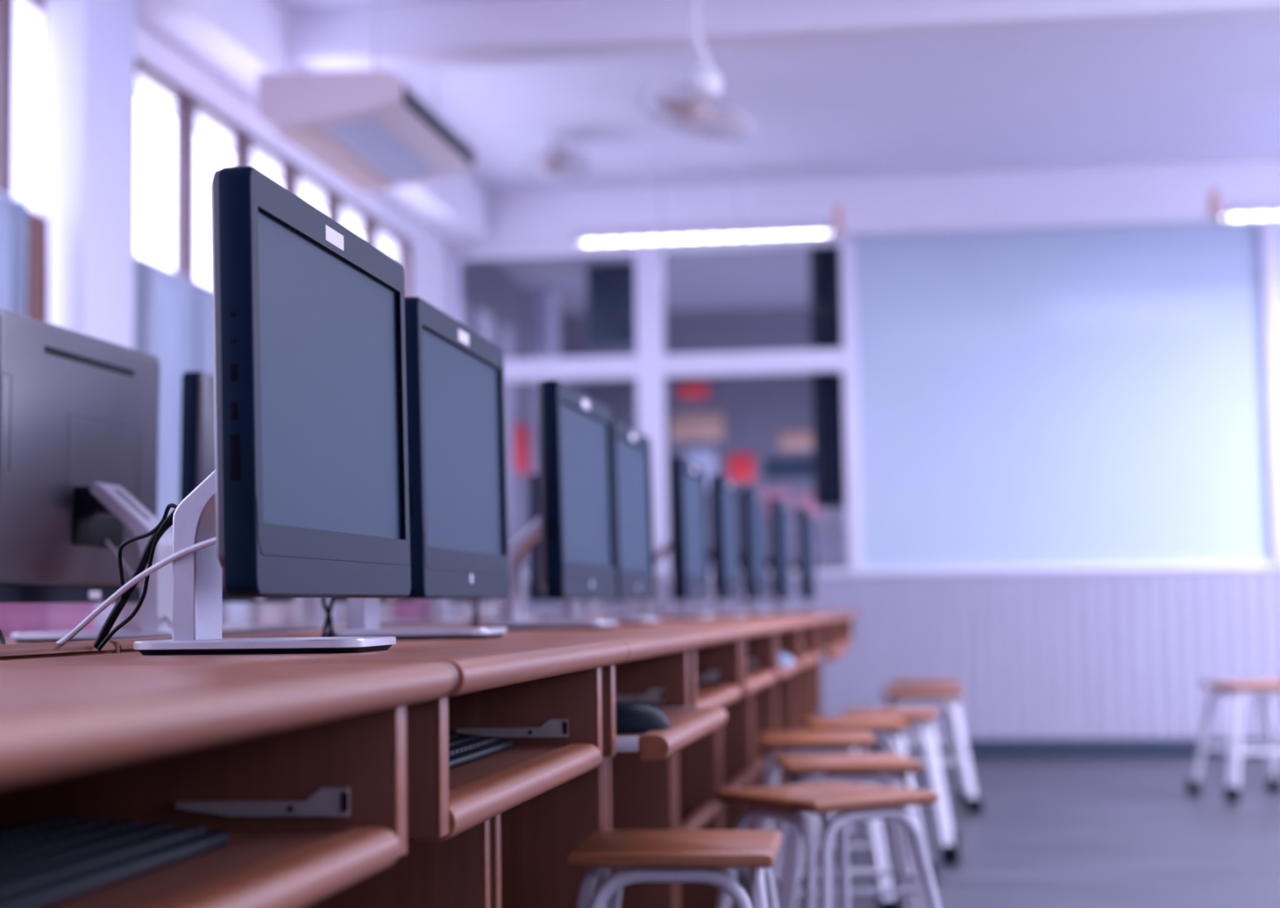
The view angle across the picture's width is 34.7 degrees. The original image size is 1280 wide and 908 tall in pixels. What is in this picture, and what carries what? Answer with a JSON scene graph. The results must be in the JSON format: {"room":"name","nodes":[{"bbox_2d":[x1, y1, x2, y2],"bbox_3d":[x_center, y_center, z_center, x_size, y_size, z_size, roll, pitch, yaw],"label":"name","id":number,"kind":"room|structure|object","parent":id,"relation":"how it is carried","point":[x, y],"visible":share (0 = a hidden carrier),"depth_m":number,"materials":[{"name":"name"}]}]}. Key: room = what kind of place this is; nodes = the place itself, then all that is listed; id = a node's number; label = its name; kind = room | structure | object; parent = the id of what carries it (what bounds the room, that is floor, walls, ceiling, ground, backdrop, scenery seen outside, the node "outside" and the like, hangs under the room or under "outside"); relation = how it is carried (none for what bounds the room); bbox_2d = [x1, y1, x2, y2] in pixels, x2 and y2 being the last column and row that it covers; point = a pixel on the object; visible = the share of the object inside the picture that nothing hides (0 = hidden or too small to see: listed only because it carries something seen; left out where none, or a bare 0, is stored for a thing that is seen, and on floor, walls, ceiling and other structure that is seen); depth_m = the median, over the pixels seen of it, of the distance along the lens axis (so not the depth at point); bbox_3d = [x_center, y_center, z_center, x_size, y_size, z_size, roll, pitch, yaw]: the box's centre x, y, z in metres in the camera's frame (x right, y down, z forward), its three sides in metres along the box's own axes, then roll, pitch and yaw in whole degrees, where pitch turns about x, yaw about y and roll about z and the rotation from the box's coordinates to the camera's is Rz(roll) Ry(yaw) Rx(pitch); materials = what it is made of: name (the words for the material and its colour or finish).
{"room":"computer lab","nodes":[
{"label":"computer lab","id":0,"kind":"room"},
{"bbox_2d":[12,0,449,315],"bbox_3d":[-2.072,-0.346,4.539,0.200,3.000,13.100,-1,-4,8],"label":"wall","id":1,"kind":"structure","parent":0,"point":[429,255],"depth_m":7.53,"materials":[{"name":"white paint"}]},
{"bbox_2d":[0,0,44,214],"bbox_3d":[-1.994,-0.613,4.647,0.060,1.705,3.100,-1,-4,8],"label":"window","id":2,"kind":"structure","parent":1,"relation":"in","point":[6,6],"depth_m":5.83,"materials":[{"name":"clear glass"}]},
{"bbox_2d":[0,191,28,315],"bbox_3d":[-1.841,-0.264,5.056,0.052,1.005,1.440,-1,-4,8],"label":"curtain","id":3,"kind":"object","parent":2,"relation":"hanging from","point":[13,215],"visible":0.34,"depth_m":5.74,"materials":[{"name":"blue fabric"}]},
{"bbox_2d":[26,208,49,322],"bbox_3d":[-1.722,-0.201,5.832,0.034,0.990,0.175,-1,-4,8],"label":"curtain","id":4,"kind":"object","parent":2,"relation":"hanging from","point":[37,286],"visible":0.34,"depth_m":5.86,"materials":[{"name":"brown fabric"}]},
{"bbox_2d":[43,0,135,630],"bbox_3d":[-1.661,-0.231,6.182,0.130,3.000,0.380,-1,-4,8],"label":"column","id":5,"kind":"structure","parent":1,"relation":"attached to","point":[89,187],"depth_m":6.08,"materials":[{"name":"paint"}]},
{"bbox_2d":[133,253,213,533],"bbox_3d":[-1.557,-0.122,6.909,0.051,0.985,1.080,-1,-4,8],"label":"curtain","id":6,"kind":"object","parent":1,"relation":"hanging from","point":[173,311],"visible":0.34,"depth_m":6.84,"materials":[{"name":"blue fabric"}]},
{"bbox_2d":[133,56,411,297],"bbox_3d":[-1.426,-0.340,8.466,0.060,1.705,3.560,-1,-4,8],"label":"window","id":7,"kind":"structure","parent":1,"relation":"in","point":[187,105],"depth_m":7.30,"materials":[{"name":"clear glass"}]},
{"bbox_2d":[135,0,488,241],"bbox_3d":[-1.262,-1.425,8.716,0.240,0.260,4.530,-1,-4,8],"label":"beam","id":8,"kind":"structure","parent":1,"relation":"attached to","point":[233,41],"depth_m":7.38,"materials":[{"name":"white paint"}]},
{"bbox_2d":[461,259,563,573],"bbox_3d":[-1.044,0.261,13.677,0.150,3.100,5.080,-1,-4,8],"label":"wall","id":9,"kind":"structure","parent":0,"point":[495,305],"depth_m":14.28,"materials":[{"name":"paint"}]},
{"bbox_2d":[512,421,528,474],"bbox_3d":[-0.843,-0.039,14.555,0.005,0.340,0.530,-1,-4,8],"label":"poster","id":10,"kind":"object","parent":9,"relation":"attached to","point":[521,433],"visible":1,"depth_m":14.53,"materials":[{"name":"paper"}]},
{"bbox_2d":[529,288,559,473],"bbox_3d":[-0.688,0.357,15.051,0.150,3.100,0.350,-1,-4,8],"label":"trim","id":11,"kind":"structure","parent":9,"relation":"attached to","point":[544,304],"depth_m":14.97,"materials":[{"name":"paint"}]},
{"bbox_2d":[488,246,810,314],"bbox_3d":[1.341,-1.390,13.491,5.000,0.100,5.180,-1,-4,8],"label":"ceiling","id":12,"kind":"structure","parent":0,"point":[764,277],"depth_m":14.50,"materials":[{"name":"paint"}]},
{"bbox_2d":[586,262,635,350],"bbox_3d":[-0.163,-1.004,14.031,0.350,0.550,0.300,-1,-4,8],"label":"trim","id":13,"kind":"structure","parent":12,"relation":"attached to","point":[611,287],"depth_m":13.88,"materials":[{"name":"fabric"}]},
{"bbox_2d":[809,245,845,507],"bbox_3d":[1.023,-0.608,11.093,0.190,1.798,0.044,-1,-4,8],"label":"curtain","id":14,"kind":"object","parent":12,"relation":"hanging from","point":[828,402],"visible":0.57,"depth_m":11.08,"materials":[{"name":"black fabric"}]},
{"bbox_2d":[562,306,811,571],"bbox_3d":[1.734,0.385,15.880,5.000,3.100,0.100,-1,-4,8],"label":"wall","id":15,"kind":"structure","parent":0,"point":[768,328],"depth_m":16.09,"materials":[{"name":"paint"}]},
{"bbox_2d":[587,373,846,535],"bbox_3d":[0.657,0.007,16.006,2.150,1.240,0.020,-1,-4,8],"label":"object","id":16,"kind":"structure","parent":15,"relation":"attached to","point":[755,408],"depth_m":15.99,"materials":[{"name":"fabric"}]},
{"bbox_2d":[678,382,708,398],"bbox_3d":[0.417,-0.498,16.064,0.236,0.118,0.006,-1,-4,8],"label":"poster","id":17,"kind":"object","parent":16,"relation":"attached to","point":[686,390],"visible":1,"depth_m":16.06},
{"bbox_2d":[669,412,724,439],"bbox_3d":[0.444,-0.217,16.040,0.424,0.212,0.006,-1,-4,8],"label":"poster","id":18,"kind":"object","parent":16,"relation":"attached to","point":[696,425],"visible":1,"depth_m":16.04,"materials":[{"name":"paper"}]},
{"bbox_2d":[684,448,715,488],"bbox_3d":[0.472,0.117,16.012,0.236,0.318,0.006,-1,-4,8],"label":"poster","id":19,"kind":"object","parent":16,"relation":"attached to","point":[704,458],"visible":0.49,"depth_m":16.01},
{"bbox_2d":[727,453,755,480],"bbox_3d":[0.787,0.104,15.966,0.212,0.212,0.006,-1,-4,8],"label":"poster","id":20,"kind":"object","parent":16,"relation":"attached to","point":[740,467],"visible":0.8,"depth_m":15.96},
{"bbox_2d":[763,457,813,479],"bbox_3d":[1.172,0.118,15.908,0.424,0.165,0.006,-1,-4,8],"label":"poster","id":21,"kind":"object","parent":16,"relation":"attached to","point":[793,468],"visible":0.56,"depth_m":15.91,"materials":[{"name":"blue paper"}]},
{"bbox_2d":[779,431,813,449],"bbox_3d":[1.233,-0.107,15.915,0.294,0.141,0.006,-1,-4,8],"label":"poster","id":22,"kind":"object","parent":16,"relation":"attached to","point":[788,440],"visible":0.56,"depth_m":15.92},
{"bbox_2d":[271,0,1279,193],"bbox_3d":[1.362,-2.005,4.096,7.200,0.150,13.400,-1,-4,8],"label":"ceiling","id":23,"kind":"structure","parent":0,"point":[1204,94],"depth_m":9.19,"materials":[{"name":"paint"}]},
{"bbox_2d":[257,0,475,192],"bbox_3d":[-0.956,-1.351,7.373,0.511,0.612,1.080,-1,-4,8],"label":"air conditioner","id":24,"kind":"object","parent":23,"relation":"hanging from","point":[367,128],"visible":0.98,"depth_m":6.99,"materials":[{"name":"beige plastic"}]},
{"bbox_2d":[328,118,438,182],"bbox_3d":[-0.909,-1.088,7.348,0.160,0.042,0.880,-1,-4,8],"label":"grille","id":25,"kind":"object","parent":24,"relation":"attached to","point":[375,142],"depth_m":7.30,"materials":[{"name":"plastic"}]},
{"bbox_2d":[524,132,590,179],"bbox_3d":[-0.389,-1.430,9.636,0.310,0.271,0.310,-1,-4,4],"label":"fan","id":26,"kind":"object","parent":23,"relation":"hanging from","point":[557,150],"visible":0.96,"depth_m":9.59,"materials":[{"name":"plastic"}]},
{"bbox_2d":[636,0,754,142],"bbox_3d":[0.179,-1.372,6.781,0.385,0.687,0.398,-1,-4,8],"label":"fan","id":27,"kind":"object","parent":23,"relation":"hanging from","point":[700,91],"visible":1,"depth_m":6.72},
{"bbox_2d":[570,133,843,249],"bbox_3d":[0.313,-1.248,9.671,1.270,0.514,0.220,-1,-4,8],"label":"fluorescent light","id":28,"kind":"object","parent":23,"relation":"hanging from","point":[737,232],"visible":1,"depth_m":9.62,"materials":[{"name":"white paint"}]},
{"bbox_2d":[288,0,1279,71],"bbox_3d":[1.956,-1.618,7.218,6.550,0.180,0.250,-1,-4,8],"label":"ceiling beam","id":29,"kind":"structure","parent":23,"relation":"attached to","point":[477,33],"depth_m":7.39,"materials":[{"name":"white paint"}]},
{"bbox_2d":[1208,188,1279,225],"bbox_3d":[3.221,-1.319,9.244,1.270,0.514,0.220,-1,-4,8],"label":"fluorescent light","id":30,"kind":"object","parent":23,"relation":"hanging from","point":[1258,211],"visible":1,"depth_m":9.25,"materials":[{"name":"white paint"}]},
{"bbox_2d":[449,236,1278,739],"bbox_3d":[2.260,0.038,10.567,7.000,3.000,0.120,-1,-4,8],"label":"wall","id":31,"kind":"structure","parent":0,"point":[564,251],"depth_m":10.94,"materials":[{"name":"white paint"}]},
{"bbox_2d":[448,240,862,571],"bbox_3d":[0.068,-0.233,10.884,2.175,1.715,0.135,-1,-4,8],"label":"window","id":32,"kind":"structure","parent":31,"relation":"in","point":[651,365],"depth_m":10.81,"materials":[{"name":"white paint"}]},
{"bbox_2d":[444,158,1279,253],"bbox_3d":[2.325,-1.319,10.543,6.800,0.300,0.100,-1,-4,8],"label":"beam","id":33,"kind":"structure","parent":31,"relation":"attached to","point":[1166,193],"depth_m":10.62,"materials":[{"name":"white paint"}]},
{"bbox_2d":[496,568,1279,738],"bbox_3d":[2.342,1.016,10.414,6.720,0.845,0.021,-1,-4,8],"label":"wainscoting","id":34,"kind":"structure","parent":31,"relation":"attached to","point":[1077,654],"depth_m":10.44,"materials":[{"name":"paint"}]},
{"bbox_2d":[524,561,1279,580],"bbox_3d":[2.366,0.581,10.437,6.780,0.035,0.032,-1,-4,8],"label":"trim","id":35,"kind":"structure","parent":31,"relation":"attached to","point":[1261,565],"depth_m":10.47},
{"bbox_2d":[854,222,1271,568],"bbox_3d":[2.157,-0.295,10.555,2.055,1.735,0.040,-1,-4,8],"label":"whiteboard","id":36,"kind":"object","parent":31,"relation":"in","point":[1082,396],"depth_m":10.53,"materials":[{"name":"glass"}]},
{"bbox_2d":[866,737,1277,755],"bbox_3d":[2.378,1.483,10.373,6.780,0.085,0.025,-1,-4,8],"label":"baseboard","id":37,"kind":"structure","parent":31,"relation":"attached to","point":[1153,746],"depth_m":10.37,"materials":[{"name":"grey"}]},
{"bbox_2d":[1259,222,1279,561],"bbox_3d":[3.211,-0.322,10.390,0.080,1.735,0.100,-1,-4,8],"label":"trim","id":38,"kind":"structure","parent":31,"relation":"attached to","point":[1268,232],"depth_m":10.35,"materials":[{"name":"white"}]},
{"bbox_2d":[723,755,1279,907],"bbox_3d":[1.616,1.214,5.298,7.200,0.100,16.300,-1,-4,8],"label":"floor","id":39,"kind":"structure","parent":0,"point":[1049,831],"depth_m":6.82,"materials":[{"name":"stone"}]},
{"bbox_2d":[0,640,115,660],"bbox_3d":[-0.982,0.565,1.879,0.685,0.763,0.876,-1,-4,8],"label":"computer desk","id":40,"kind":"object","parent":39,"relation":"on","point":[52,649],"visible":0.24,"depth_m":2.13,"materials":[{"name":"brown wood"}]},
{"bbox_2d":[55,536,216,645],"bbox_3d":[-0.515,0.142,2.118,0.252,0.121,0.020,-3,-5,27],"label":"cable","id":41,"kind":"object","parent":40,"relation":"on","point":[133,581],"visible":0.74,"depth_m":2.11,"materials":[{"name":"plastic"}]},
{"bbox_2d":[4,628,336,653],"bbox_3d":[-0.852,0.627,2.752,0.685,0.763,0.886,-1,-4,8],"label":"computer desk","id":42,"kind":"object","parent":39,"relation":"on","point":[122,645],"visible":0.11,"depth_m":2.73,"materials":[{"name":"brown wood"}]},
{"bbox_2d":[0,308,173,642],"bbox_3d":[-0.768,0.046,2.974,0.240,0.449,0.575,-1,-4,8],"label":"desktop computer","id":43,"kind":"object","parent":42,"relation":"on","point":[79,412],"visible":0.84,"depth_m":2.92,"materials":[{"name":"plastic"}]},
{"bbox_2d":[0,661,453,907],"bbox_3d":[-0.445,0.520,1.271,0.475,0.750,0.850,-1,-4,8],"label":"computer desk","id":44,"kind":"object","parent":39,"relation":"on","point":[302,766],"visible":0.97,"depth_m":1.50,"materials":[{"name":"brown wood"}]},
{"bbox_2d":[0,816,229,907],"bbox_3d":[-0.409,0.263,1.299,0.153,0.022,0.440,-1,-4,8],"label":"keyboard","id":45,"kind":"object","parent":44,"relation":"on","point":[45,862],"visible":1,"depth_m":1.35,"materials":[{"name":"black plastic"}]},
{"bbox_2d":[43,826,399,907],"bbox_3d":[-0.404,0.287,1.281,0.334,0.034,0.706,-1,-4,8],"label":"keyboard tray","id":46,"kind":"object","parent":44,"relation":"on","point":[259,866],"depth_m":1.39,"materials":[{"name":"brown wood"}]},
{"bbox_2d":[4,622,475,639],"bbox_3d":[-0.722,0.690,3.631,0.685,0.763,0.886,-1,-4,8],"label":"computer desk","id":47,"kind":"object","parent":39,"relation":"on","point":[454,624],"visible":0.06,"depth_m":3.72,"materials":[{"name":"brown wood"}]},
{"bbox_2d":[179,371,347,633],"bbox_3d":[-0.664,0.101,3.741,0.240,0.449,0.575,-1,-4,7],"label":"desktop computer","id":48,"kind":"object","parent":47,"relation":"on","point":[197,418],"visible":0.17,"depth_m":3.48,"materials":[{"name":"plastic"}]},
{"bbox_2d":[0,639,629,907],"bbox_3d":[-0.313,0.583,2.162,0.475,0.750,0.943,-1,-4,8],"label":"computer desk","id":49,"kind":"object","parent":39,"relation":"on","point":[544,697],"visible":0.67,"depth_m":2.32,"materials":[{"name":"brown wood"}]},
{"bbox_2d":[133,165,410,655],"bbox_3d":[-0.388,-0.019,2.138,0.240,0.449,0.575,-1,-4,7],"label":"desktop computer","id":50,"kind":"object","parent":49,"relation":"on","point":[306,494],"visible":1,"depth_m":2.04,"materials":[{"name":"plastic"}]},
{"bbox_2d":[93,517,173,648],"bbox_3d":[-0.536,0.133,2.189,0.153,0.151,0.015,-4,-5,39],"label":"power cable","id":51,"kind":"object","parent":50,"relation":"attached to","point":[141,566],"visible":0.7,"depth_m":2.19,"materials":[{"name":"plastic"}]},
{"bbox_2d":[97,509,175,650],"bbox_3d":[-0.532,0.135,2.174,0.136,0.147,0.014,-5,-6,42],"label":"cable","id":52,"kind":"object","parent":50,"relation":"attached to","point":[170,517],"visible":0.96,"depth_m":2.17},
{"bbox_2d":[117,502,177,606],"bbox_3d":[-0.522,0.107,2.165,0.104,0.108,0.018,-4,-6,41],"label":"cable","id":53,"kind":"object","parent":50,"relation":"attached to","point":[169,506],"visible":0.89,"depth_m":2.17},
{"bbox_2d":[448,733,512,768],"bbox_3d":[-0.262,0.333,2.285,0.153,0.022,0.440,-1,-4,8],"label":"keyboard","id":54,"kind":"object","parent":49,"relation":"on","point":[463,749],"visible":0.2,"depth_m":2.36,"materials":[{"name":"black plastic"}]},
{"bbox_2d":[413,742,600,841],"bbox_3d":[-0.270,0.352,2.188,0.334,0.034,0.767,-1,-4,8],"label":"keyboard tray","id":55,"kind":"object","parent":49,"relation":"on","point":[479,790],"depth_m":2.14,"materials":[{"name":"brown wood"}]},
{"bbox_2d":[475,618,548,627],"bbox_3d":[-0.591,0.753,4.509,0.685,0.763,0.886,-1,-4,8],"label":"computer desk","id":56,"kind":"object","parent":39,"relation":"on","point":[540,620],"visible":0.02,"depth_m":4.61,"materials":[{"name":"brown wood"}]},
{"bbox_2d":[334,597,465,626],"bbox_3d":[-0.520,0.158,4.546,0.240,0.449,0.575,-1,-4,8],"label":"desktop computer","id":57,"kind":"object","parent":56,"relation":"on","point":[438,608],"visible":0.06,"depth_m":4.48,"materials":[{"name":"plastic"}]},
{"bbox_2d":[395,629,727,907],"bbox_3d":[-0.159,0.647,3.063,0.514,0.750,0.880,-1,-4,8],"label":"computer desk","id":58,"kind":"object","parent":39,"relation":"on","point":[530,842],"visible":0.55,"depth_m":3.44,"materials":[{"name":"brown wood"}]},
{"bbox_2d":[321,296,509,639],"bbox_3d":[-0.323,0.039,2.938,0.240,0.449,0.575,-1,-4,7],"label":"desktop computer","id":59,"kind":"object","parent":58,"relation":"on","point":[455,402],"visible":0.77,"depth_m":2.86,"materials":[{"name":"plastic"}]},
{"bbox_2d":[615,701,670,734],"bbox_3d":[-0.021,0.360,2.804,0.129,0.041,0.076,1,-4,-20],"label":"computer mouse","id":60,"kind":"object","parent":58,"relation":"on","point":[641,717],"visible":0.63,"depth_m":2.78,"materials":[{"name":"black plastic"}]},
{"bbox_2d":[615,688,703,708],"bbox_3d":[-0.042,0.420,3.438,0.299,0.051,0.010,-1,-4,8],"label":"bracket","id":61,"kind":"object","parent":58,"relation":"on","point":[656,698],"depth_m":3.43,"materials":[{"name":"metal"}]},
{"bbox_2d":[615,706,727,760],"bbox_3d":[-0.073,0.414,3.067,0.334,0.034,0.736,-1,-4,8],"label":"keyboard tray","id":62,"kind":"object","parent":58,"relation":"on","point":[688,725],"depth_m":2.85,"materials":[{"name":"brown wood"}]},
{"bbox_2d":[506,623,755,907],"bbox_3d":[-0.048,0.711,3.947,0.475,0.750,0.895,-1,-4,8],"label":"computer desk","id":63,"kind":"object","parent":39,"relation":"on","point":[638,794],"visible":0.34,"depth_m":4.33,"materials":[{"name":"brown wood"}]},
{"bbox_2d":[481,379,617,629],"bbox_3d":[-0.174,0.111,3.940,0.240,0.449,0.575,-1,-4,9],"label":"desktop computer","id":64,"kind":"object","parent":63,"relation":"on","point":[575,525],"visible":0.96,"depth_m":3.85,"materials":[{"name":"plastic"}]},
{"bbox_2d":[696,684,741,706],"bbox_3d":[-0.007,0.479,3.958,0.334,0.034,0.751,-1,-4,8],"label":"keyboard tray","id":65,"kind":"object","parent":63,"relation":"on","point":[720,695],"depth_m":4.02,"materials":[{"name":"brown wood"}]},
{"bbox_2d":[611,613,657,617],"bbox_3d":[-0.330,0.878,6.265,0.685,0.763,0.886,-1,-4,8],"label":"computer desk","id":66,"kind":"object","parent":39,"relation":"on","point":[616,616],"visible":0.03,"depth_m":5.92,"materials":[{"name":"brown wood"}]},
{"bbox_2d":[528,473,612,619],"bbox_3d":[-0.221,0.302,6.559,0.240,0.449,0.575,-1,-4,8],"label":"desktop computer","id":67,"kind":"object","parent":66,"relation":"on","point":[537,588],"visible":0.16,"depth_m":6.29,"materials":[{"name":"plastic"}]},
{"bbox_2d":[564,829,782,907],"bbox_3d":[0.058,0.786,2.961,0.400,0.452,0.400,-1,-4,6],"label":"stool","id":68,"kind":"object","parent":39,"relation":"on","point":[667,855],"visible":1,"depth_m":2.86,"materials":[{"name":"brown wood"}]},
{"bbox_2d":[616,619,787,907],"bbox_3d":[0.084,0.774,4.830,0.475,0.750,0.885,-1,-4,8],"label":"computer desk","id":69,"kind":"object","parent":39,"relation":"on","point":[696,764],"visible":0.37,"depth_m":5.20,"materials":[{"name":"brown wood"}]},
{"bbox_2d":[547,417,659,624],"bbox_3d":[-0.086,0.167,4.718,0.240,0.449,0.575,-1,-4,8],"label":"desktop computer","id":70,"kind":"object","parent":69,"relation":"on","point":[632,455],"visible":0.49,"depth_m":4.68,"materials":[{"name":"plastic"}]},
{"bbox_2d":[740,670,776,697],"bbox_3d":[0.124,0.542,4.840,0.334,0.034,0.741,-1,-4,8],"label":"keyboard tray","id":71,"kind":"object","parent":69,"relation":"on","point":[755,680],"depth_m":4.82,"materials":[{"name":"brown wood"}]},
{"bbox_2d":[658,617,809,872],"bbox_3d":[0.214,0.837,5.708,0.475,0.750,0.885,-1,-4,8],"label":"computer desk","id":72,"kind":"object","parent":39,"relation":"on","point":[735,737],"visible":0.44,"depth_m":6.09,"materials":[{"name":"brown wood"}]},
{"bbox_2d":[626,456,714,619],"bbox_3d":[0.085,0.250,5.888,0.240,0.449,0.575,-1,-4,8],"label":"desktop computer","id":73,"kind":"object","parent":72,"relation":"on","point":[687,545],"visible":0.95,"depth_m":5.78,"materials":[{"name":"plastic"}]},
{"bbox_2d":[774,660,800,681],"bbox_3d":[0.255,0.605,5.719,0.334,0.034,0.741,-1,-4,8],"label":"keyboard tray","id":74,"kind":"object","parent":72,"relation":"on","point":[784,671],"depth_m":5.58,"materials":[{"name":"brown wood"}]},
{"bbox_2d":[712,614,826,829],"bbox_3d":[0.344,0.899,6.586,0.475,0.750,0.885,-1,-4,8],"label":"computer desk","id":75,"kind":"object","parent":39,"relation":"on","point":[763,700],"visible":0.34,"depth_m":6.97,"materials":[{"name":"brown wood"}]},
{"bbox_2d":[670,474,746,617],"bbox_3d":[0.222,0.308,6.694,0.240,0.449,0.575,-1,-4,8],"label":"desktop computer","id":76,"kind":"object","parent":75,"relation":"on","point":[724,553],"visible":0.84,"depth_m":6.55,"materials":[{"name":"plastic"}]},
{"bbox_2d":[767,613,845,785],"bbox_3d":[0.487,0.962,7.463,0.499,0.750,0.885,-1,-4,8],"label":"computer desk","id":77,"kind":"object","parent":39,"relation":"on","point":[784,686],"visible":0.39,"depth_m":7.84,"materials":[{"name":"brown wood"}]},
{"bbox_2d":[704,487,773,615],"bbox_3d":[0.356,0.361,7.441,0.240,0.449,0.575,-1,-4,8],"label":"desktop computer","id":78,"kind":"object","parent":77,"relation":"on","point":[753,556],"visible":0.84,"depth_m":7.30,"materials":[{"name":"plastic"}]},
{"bbox_2d":[769,566,847,569],"bbox_3d":[1.005,1.124,11.375,0.530,0.985,0.300,-1,-4,8],"label":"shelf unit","id":79,"kind":"object","parent":39,"relation":"on","point":[836,567],"visible":0.14,"depth_m":11.25,"materials":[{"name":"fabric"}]},
{"bbox_2d":[788,519,847,567],"bbox_3d":[0.990,0.503,11.406,0.380,0.260,0.230,-1,-4,8],"label":"box","id":80,"kind":"object","parent":79,"relation":"on","point":[829,535],"visible":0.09,"depth_m":11.29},
{"bbox_2d":[789,537,847,567],"bbox_3d":[0.990,0.528,11.405,0.372,0.208,0.222,-1,-4,8],"label":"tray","id":81,"kind":"object","parent":80,"relation":"on","point":[829,552],"depth_m":11.29,"materials":[{"name":"plastic"}]},
{"bbox_2d":[743,731,900,907],"bbox_3d":[0.459,0.951,5.276,0.400,0.452,0.400,-1,-4,4],"label":"stool","id":82,"kind":"object","parent":39,"relation":"on","point":[796,742],"visible":0.58,"depth_m":5.15,"materials":[{"name":"white paint"}]},
{"bbox_2d":[794,612,850,731],"bbox_3d":[0.605,1.025,8.343,0.475,0.750,0.885,-1,-4,8],"label":"computer desk","id":83,"kind":"object","parent":39,"relation":"on","point":[802,687],"visible":0.2,"depth_m":8.73,"materials":[{"name":"brown wood"}]},
{"bbox_2d":[735,497,797,613],"bbox_3d":[0.502,0.413,8.186,0.240,0.449,0.575,-1,-4,8],"label":"desktop computer","id":84,"kind":"object","parent":83,"relation":"on","point":[779,562],"visible":0.86,"depth_m":8.01,"materials":[{"name":"plastic"}]},
{"bbox_2d":[715,781,941,907],"bbox_3d":[0.342,0.838,3.715,0.400,0.452,0.400,2,-5,-35],"label":"stool","id":85,"kind":"object","parent":39,"relation":"on","point":[854,802],"visible":0.95,"depth_m":3.66,"materials":[{"name":"white paint"}]},
{"bbox_2d":[808,610,858,731],"bbox_3d":[0.735,1.087,9.216,0.475,0.750,0.875,-1,-4,8],"label":"computer desk","id":86,"kind":"object","parent":39,"relation":"on","point":[815,669],"visible":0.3,"depth_m":9.60,"materials":[{"name":"brown wood"}]},
{"bbox_2d":[765,506,822,612],"bbox_3d":[0.669,0.469,8.968,0.240,0.449,0.575,-1,-4,8],"label":"desktop computer","id":87,"kind":"object","parent":86,"relation":"on","point":[805,564],"visible":0.81,"depth_m":8.75,"materials":[{"name":"plastic"}]},
{"bbox_2d":[770,752,928,907],"bbox_3d":[0.454,0.892,4.470,0.400,0.452,0.400,-1,-4,-2],"label":"stool","id":88,"kind":"object","parent":39,"relation":"on","point":[787,872],"visible":0.66,"depth_m":4.36,"materials":[{"name":"white paint"}]},
{"bbox_2d":[798,716,936,888],"bbox_3d":[0.623,0.997,5.937,0.400,0.452,0.400,-1,-4,-2],"label":"stool","id":89,"kind":"object","parent":39,"relation":"on","point":[893,725],"visible":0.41,"depth_m":5.82,"materials":[{"name":"white paint"}]},
{"bbox_2d":[834,707,959,864],"bbox_3d":[0.790,1.030,6.417,0.400,0.452,0.400,-1,-4,8],"label":"stool","id":90,"kind":"object","parent":39,"relation":"on","point":[948,839],"visible":0.48,"depth_m":6.28,"materials":[{"name":"white paint"}]},
{"bbox_2d":[875,688,982,813],"bbox_3d":[1.089,1.134,7.885,0.400,0.452,0.400,-1,-4,3],"label":"stool","id":91,"kind":"object","parent":39,"relation":"on","point":[966,786],"visible":0.75,"depth_m":7.76,"materials":[{"name":"white paint"}]},
{"bbox_2d":[888,679,975,788],"bbox_3d":[1.221,1.200,8.804,0.400,0.452,0.400,-1,-4,5],"label":"stool","id":92,"kind":"object","parent":39,"relation":"on","point":[895,683],"visible":0.16,"depth_m":8.69,"materials":[{"name":"white paint"}]},
{"bbox_2d":[1186,680,1279,801],"bbox_3d":[2.443,1.138,8.191,0.400,0.452,0.400,0,-4,-10],"label":"stool","id":93,"kind":"object","parent":39,"relation":"on","point":[1256,687],"visible":1,"depth_m":8.23,"materials":[{"name":"white paint"}]},
{"bbox_3d":[-1.467,0.834,5.292,0.560,0.740,1.438,-1,-4,8],"label":"cabinet","id":94,"kind":"object","parent":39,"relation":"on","visible":0},
{"bbox_2d":[0,602,97,637],"bbox_3d":[-1.370,0.369,4.723,0.140,0.100,0.270,-1,-4,8],"label":"box","id":95,"kind":"object","parent":94,"relation":"on","point":[24,617],"visible":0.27,"depth_m":4.60,"materials":[{"name":"pink"}]},
{"bbox_2d":[222,602,248,625],"bbox_3d":[-1.268,0.439,5.954,0.220,0.140,0.200,-1,-4,8],"label":"file box","id":96,"kind":"object","parent":94,"relation":"on","point":[233,613],"visible":0.02,"depth_m":5.91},
{"bbox_3d":[-1.255,0.936,6.723,0.560,0.740,1.438,-1,-4,8],"label":"cabinet","id":97,"kind":"object","parent":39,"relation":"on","visible":0},
{"bbox_2d":[248,602,284,625],"bbox_3d":[-1.223,0.475,6.259,0.220,0.110,0.200,-1,-4,8],"label":"file box","id":98,"kind":"object","parent":97,"relation":"on","point":[260,613],"visible":0.11,"depth_m":6.18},
{"bbox_2d":[282,597,302,624],"bbox_3d":[-1.176,0.483,6.576,0.220,0.140,0.200,-1,-4,8],"label":"file box","id":99,"kind":"object","parent":97,"relation":"on","point":[292,612],"visible":0.04,"depth_m":6.47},
{"bbox_3d":[-1.042,1.038,8.153,0.560,0.740,1.438,-1,-4,8],"label":"cabinet","id":100,"kind":"object","parent":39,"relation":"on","visible":0},
{"bbox_2d":[391,598,429,620],"bbox_3d":[-0.941,0.591,7.952,0.200,0.120,0.400,-1,-4,8],"label":"box","id":101,"kind":"object","parent":100,"relation":"on","point":[417,610],"visible":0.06,"depth_m":7.79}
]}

